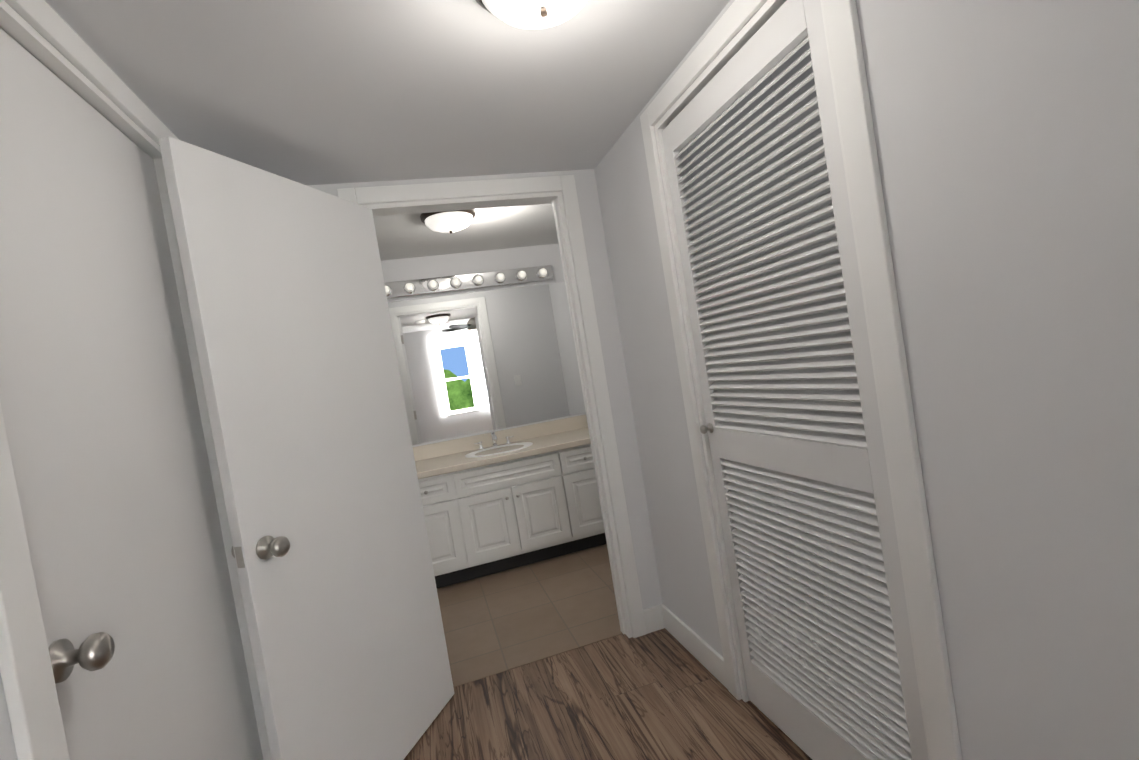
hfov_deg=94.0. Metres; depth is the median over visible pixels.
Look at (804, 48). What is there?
wall
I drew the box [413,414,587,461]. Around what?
backsplash
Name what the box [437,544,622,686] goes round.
floor
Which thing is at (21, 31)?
trim
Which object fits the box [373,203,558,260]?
ceiling
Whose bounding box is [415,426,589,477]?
countertop
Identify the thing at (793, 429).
louvered closet door
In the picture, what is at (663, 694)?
floor
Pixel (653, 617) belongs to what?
baseboard
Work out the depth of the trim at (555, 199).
2.39 m
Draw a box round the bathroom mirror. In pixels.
[388,282,585,444]
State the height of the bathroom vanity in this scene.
0.720 m
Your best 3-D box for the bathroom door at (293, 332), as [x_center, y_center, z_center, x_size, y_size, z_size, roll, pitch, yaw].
[-0.762,0.336,1.778,0.167,2.000,0.820,-9,2,17]
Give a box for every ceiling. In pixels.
[45,0,729,184]
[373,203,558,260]
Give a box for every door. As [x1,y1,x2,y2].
[0,28,262,759]
[159,136,453,759]
[662,0,928,759]
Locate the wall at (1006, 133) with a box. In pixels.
[594,0,1138,759]
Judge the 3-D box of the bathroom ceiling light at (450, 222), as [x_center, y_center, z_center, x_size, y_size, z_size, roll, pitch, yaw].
[-0.667,-0.868,2.952,0.304,0.110,0.304,-10,2,-16]
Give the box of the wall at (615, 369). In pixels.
[306,169,662,636]
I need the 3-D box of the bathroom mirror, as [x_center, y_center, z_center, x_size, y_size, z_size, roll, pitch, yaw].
[-0.664,-0.132,3.927,2.060,1.025,0.006,-10,2,-16]
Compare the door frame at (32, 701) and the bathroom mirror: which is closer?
the door frame at (32, 701)
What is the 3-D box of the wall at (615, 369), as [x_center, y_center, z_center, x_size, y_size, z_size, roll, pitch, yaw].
[-0.172,0.008,2.352,2.270,2.440,0.100,-10,2,-16]
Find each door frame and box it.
[0,0,177,759]
[337,175,646,637]
[640,0,961,759]
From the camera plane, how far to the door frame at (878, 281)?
1.07 m
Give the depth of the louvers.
1.97 m
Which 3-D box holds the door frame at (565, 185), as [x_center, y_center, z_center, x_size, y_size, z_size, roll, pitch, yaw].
[-0.283,0.204,2.258,0.985,2.095,0.016,-10,2,-16]
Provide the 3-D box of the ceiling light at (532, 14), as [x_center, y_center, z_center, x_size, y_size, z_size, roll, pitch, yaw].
[-0.062,-0.827,1.127,0.304,0.110,0.304,-10,2,-16]
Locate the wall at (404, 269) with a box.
[381,244,585,446]
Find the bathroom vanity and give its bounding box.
[418,442,606,588]
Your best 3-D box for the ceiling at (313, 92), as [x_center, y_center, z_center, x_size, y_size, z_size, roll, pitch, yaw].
[-0.352,-1.003,1.281,1.470,0.320,1.890,-10,2,-16]
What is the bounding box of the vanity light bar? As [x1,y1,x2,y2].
[385,265,552,298]
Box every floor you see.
[404,628,811,759]
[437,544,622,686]
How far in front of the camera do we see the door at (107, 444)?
1.04 m
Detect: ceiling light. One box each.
[420,209,475,233]
[476,0,587,29]
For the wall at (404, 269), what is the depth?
3.93 m
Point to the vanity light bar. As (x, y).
(425, 286)
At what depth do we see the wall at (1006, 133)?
0.87 m
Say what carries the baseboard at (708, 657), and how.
attached to the wall at (1006, 133)
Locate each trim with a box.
[0,0,271,759]
[362,192,631,637]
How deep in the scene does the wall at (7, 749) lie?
0.67 m
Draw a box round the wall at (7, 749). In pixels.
[0,0,162,759]
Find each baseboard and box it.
[643,605,663,633]
[660,604,727,688]

